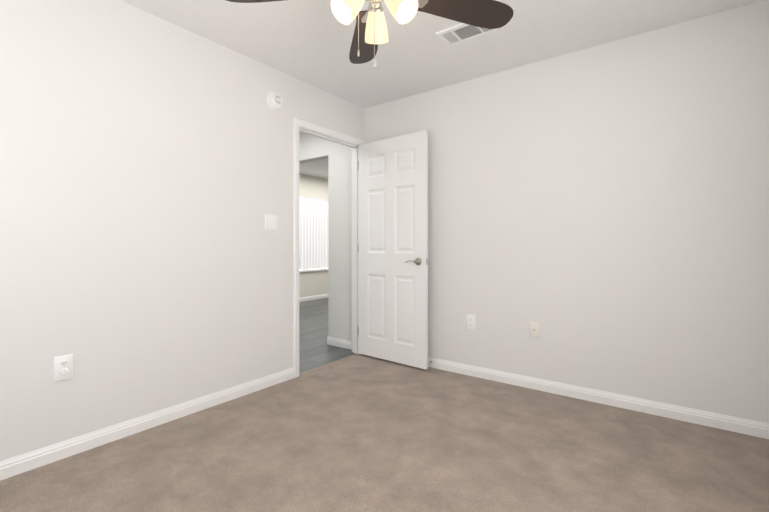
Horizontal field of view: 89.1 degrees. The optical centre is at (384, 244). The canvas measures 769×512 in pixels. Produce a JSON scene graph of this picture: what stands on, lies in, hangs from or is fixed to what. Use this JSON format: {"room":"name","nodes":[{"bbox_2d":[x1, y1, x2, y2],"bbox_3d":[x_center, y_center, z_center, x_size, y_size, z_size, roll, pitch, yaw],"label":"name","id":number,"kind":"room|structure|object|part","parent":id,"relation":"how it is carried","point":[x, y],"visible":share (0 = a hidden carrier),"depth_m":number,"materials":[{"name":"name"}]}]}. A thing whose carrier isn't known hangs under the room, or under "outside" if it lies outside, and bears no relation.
{"room":"empty bedroom","nodes":[
{"label":"empty bedroom","id":0,"kind":"room"},
{"bbox_2d":[0,0,364,460],"bbox_3d":[-1.325,-0.146,2.494,0.115,2.450,3.625,0,0,37],"label":"wall","id":1,"kind":"structure","parent":0,"point":[146,186],"depth_m":2.24,"materials":[{"name":"white paint"}]},
{"bbox_2d":[53,354,72,381],"bbox_3d":[-1.625,0.623,1.981,0.012,0.126,0.080,0,0,37],"label":"outlet","id":2,"kind":"object","parent":1,"relation":"attached to","point":[61,372],"visible":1,"depth_m":1.98,"materials":[{"name":"white plastic"}]},
{"bbox_2d":[0,367,294,480],"bbox_3d":[-1.510,1.037,2.134,0.014,0.083,2.598,0,0,37],"label":"baseboard","id":3,"kind":"structure","parent":1,"relation":"attached to","point":[23,463],"depth_m":2.20,"materials":[{"name":"white wood"}]},
{"bbox_2d":[265,214,277,229],"bbox_3d":[-0.864,-0.175,3.002,0.019,0.116,0.116,0,0,37],"label":"light switch","id":4,"kind":"object","parent":1,"relation":"attached to","point":[271,222],"visible":1,"depth_m":3.00,"materials":[{"name":"white plastic"}]},
{"bbox_2d":[266,91,282,109],"bbox_3d":[-0.837,-1.115,3.014,0.051,0.140,0.140,0,0,37],"label":"smoke detector","id":5,"kind":"object","parent":1,"relation":"attached to","point":[274,100],"visible":1,"depth_m":2.99,"materials":[{"name":"white plastic"}]},
{"bbox_2d":[299,126,358,353],"bbox_3d":[-0.516,0.041,3.584,0.119,2.080,0.830,0,0,37],"label":"lining","id":6,"kind":"object","parent":1,"relation":"attached to","point":[355,243],"visible":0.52,"depth_m":3.89,"materials":[{"name":"white wood"}]},
{"bbox_2d":[359,130,427,368],"bbox_3d":[0.059,0.041,3.593,0.785,2.040,0.035,0,0,40],"label":"door","id":7,"kind":"structure","parent":6,"relation":"attached to","point":[393,239],"depth_m":3.54,"materials":[{"name":"white wood"}]},
{"bbox_2d":[405,258,421,264],"bbox_3d":[0.274,0.143,3.416,0.144,0.066,0.155,0,0,40],"label":"door handle","id":8,"kind":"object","parent":7,"relation":"attached to","point":[417,261],"depth_m":3.36,"materials":[{"name":"silver metal"}]},
{"bbox_2d":[293,117,365,377],"bbox_3d":[-0.464,0.019,3.543,0.018,2.122,0.911,0,0,37],"label":"door frame","id":9,"kind":"structure","parent":1,"relation":"attached to","point":[297,122],"depth_m":3.19,"materials":[{"name":"white wood"}]},
{"bbox_2d":[299,173,327,297],"bbox_3d":[-2.854,-0.141,5.871,0.115,2.450,9.400,0,0,37],"label":"wall","id":10,"kind":"structure","parent":0,"point":[312,283],"depth_m":7.73,"materials":[{"name":"beige paint"}]},
{"bbox_2d":[299,196,327,269],"bbox_3d":[-1.528,-0.236,7.607,0.048,1.413,1.371,0,0,37],"label":"vertical blind","id":11,"kind":"object","parent":10,"relation":"attached to","point":[313,232],"visible":0.65,"depth_m":7.74,"materials":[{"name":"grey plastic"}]},
{"bbox_2d":[299,294,327,301],"bbox_3d":[-2.802,1.042,5.831,0.014,0.083,9.400,0,0,37],"label":"baseboard","id":12,"kind":"structure","parent":10,"relation":"attached to","point":[309,298],"depth_m":7.71,"materials":[{"name":"white wood"}]},
{"bbox_2d":[299,268,327,271],"bbox_3d":[-1.513,0.501,7.596,0.085,0.030,1.450,0,0,37],"label":"window sill","id":13,"kind":"structure","parent":10,"relation":"attached to","point":[313,270],"depth_m":7.71,"materials":[{"name":"white wood"}]},
{"bbox_2d":[299,298,355,372],"bbox_3d":[-1.571,1.113,4.918,3.310,0.058,9.400,0,0,37],"label":"floor","id":14,"kind":"structure","parent":0,"point":[316,350],"depth_m":4.48,"materials":[{"name":"grey wood"}]},
{"bbox_2d":[0,354,768,511],"bbox_3d":[-0.023,1.108,1.599,3.130,0.060,3.740,0,0,37],"label":"floor carpet","id":15,"kind":"object","parent":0,"point":[359,433],"visible":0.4,"depth_m":1.97,"materials":[{"name":"beige carpet"}]},
{"bbox_2d":[121,0,763,178],"bbox_3d":[-0.313,-1.409,3.990,6.440,0.080,9.400,0,0,37],"label":"ceiling","id":16,"kind":"structure","parent":0,"point":[308,41],"depth_m":2.57,"materials":[{"name":"white paint"}]},
{"bbox_2d":[226,0,512,67],"bbox_3d":[-0.029,-1.051,1.580,1.258,0.642,1.248,0,0,37],"label":"ceiling fan","id":17,"kind":"object","parent":16,"relation":"hanging from","point":[370,34],"visible":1,"depth_m":1.75,"materials":[{"name":"brown wood"}]},
{"bbox_3d":[-0.449,-1.077,1.665,0.483,0.036,0.356,0,0,37],"label":"blade","id":18,"kind":"part","parent":17,"relation":"part of","materials":[{"name":"brown wood"}]},
{"bbox_3d":[-0.139,-0.980,1.584,0.061,0.068,0.066,0,0,37],"label":"bulb","id":19,"kind":"part","parent":17,"relation":"part of","materials":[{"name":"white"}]},
{"bbox_3d":[-0.153,-0.973,1.583,0.116,0.149,0.140,0,0,37],"label":"lamp shade","id":20,"kind":"part","parent":17,"relation":"part of","materials":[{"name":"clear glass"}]},
{"bbox_3d":[-0.107,-0.928,1.620,0.009,0.293,0.009,0,0,37],"label":"chain","id":21,"kind":"part","parent":17,"relation":"part of","materials":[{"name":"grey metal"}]},
{"bbox_3d":[-0.102,-1.077,2.044,0.427,0.036,0.431,0,0,37],"label":"blade","id":22,"kind":"part","parent":17,"relation":"part of","materials":[{"name":"brown wood"}]},
{"bbox_3d":[-0.064,-1.089,1.808,0.142,0.055,0.141,0,0,37],"label":"arm","id":23,"kind":"part","parent":17,"relation":"part of"},
{"bbox_3d":[-0.042,-0.883,1.609,0.025,0.306,0.009,0,0,37],"label":"chain","id":24,"kind":"part","parent":17,"relation":"part of","materials":[{"name":"grey metal"}]},
{"bbox_2d":[369,3,382,11],"bbox_3d":[-0.039,-1.043,1.700,0.068,0.074,0.072,0,0,37],"label":"socket","id":25,"kind":"object","parent":17,"relation":"attached to","point":[378,8],"depth_m":1.69,"materials":[{"name":"silver metal"}]},
{"bbox_3d":[-0.039,-0.973,1.766,0.125,0.149,0.136,0,0,37],"label":"lamp shade","id":26,"kind":"part","parent":17,"relation":"part of","materials":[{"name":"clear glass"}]},
{"bbox_3d":[0.067,-0.973,1.577,0.144,0.149,0.108,0,0,37],"label":"lamp shade","id":27,"kind":"part","parent":17,"relation":"part of","materials":[{"name":"white glass"}]},
{"bbox_3d":[0.058,-0.980,1.580,0.066,0.068,0.059,0,0,37],"label":"bulb","id":28,"kind":"part","parent":17,"relation":"part of","materials":[{"name":"white glass"}]},
{"bbox_3d":[0.122,-1.089,1.693,0.124,0.055,0.153,0,0,37],"label":"arm","id":29,"kind":"part","parent":17,"relation":"part of"},
{"bbox_3d":[0.346,-1.077,1.781,0.367,0.036,0.477,0,0,37],"label":"blade","id":30,"kind":"part","parent":17,"relation":"part of","materials":[{"name":"brown wood"}]},
{"bbox_2d":[435,23,500,46],"bbox_3d":[0.533,-1.365,2.503,0.355,0.013,0.205,0,0,37],"label":"ceiling vent","id":31,"kind":"object","parent":16,"relation":"in","point":[444,38],"depth_m":2.52,"materials":[{"name":"white plastic"}]},
{"bbox_3d":[0.533,-1.370,2.503,0.295,0.001,0.145,0,0,37],"label":"back air vent register","id":32,"kind":"part","parent":31,"relation":"part of","materials":[{"name":"white metal"}]},
{"bbox_2d":[299,0,768,423],"bbox_3d":[-0.218,-0.144,4.020,6.325,2.450,0.145,0,0,37],"label":"wall","id":33,"kind":"structure","parent":0,"point":[599,214],"depth_m":2.65,"materials":[{"name":"white paint"}]},
{"bbox_2d":[327,337,351,349],"bbox_3d":[-0.418,1.040,4.176,0.434,0.083,0.129,0,0,37],"label":"baseboard","id":34,"kind":"structure","parent":33,"relation":"attached to","point":[342,343],"depth_m":4.14,"materials":[{"name":"white wood"}]},
{"bbox_2d":[466,314,474,329],"bbox_3d":[0.714,0.640,3.233,0.079,0.124,0.007,0,0,37],"label":"outlet","id":35,"kind":"object","parent":33,"relation":"attached to","point":[470,319],"visible":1,"depth_m":3.23,"materials":[{"name":"white plastic"}]},
{"bbox_2d":[529,322,538,338],"bbox_3d":[1.121,0.639,2.926,0.072,0.117,0.016,0,0,37],"label":"outlet","id":36,"kind":"object","parent":33,"relation":"attached to","point":[533,329],"visible":1,"depth_m":2.93,"materials":[{"name":"white plastic"}]},
{"bbox_2d":[428,357,768,438],"bbox_3d":[0.990,1.038,3.024,2.970,0.083,0.014,0,0,37],"label":"baseboard","id":37,"kind":"structure","parent":33,"relation":"attached to","point":[730,423],"depth_m":2.60,"materials":[{"name":"white wood"}]}
]}

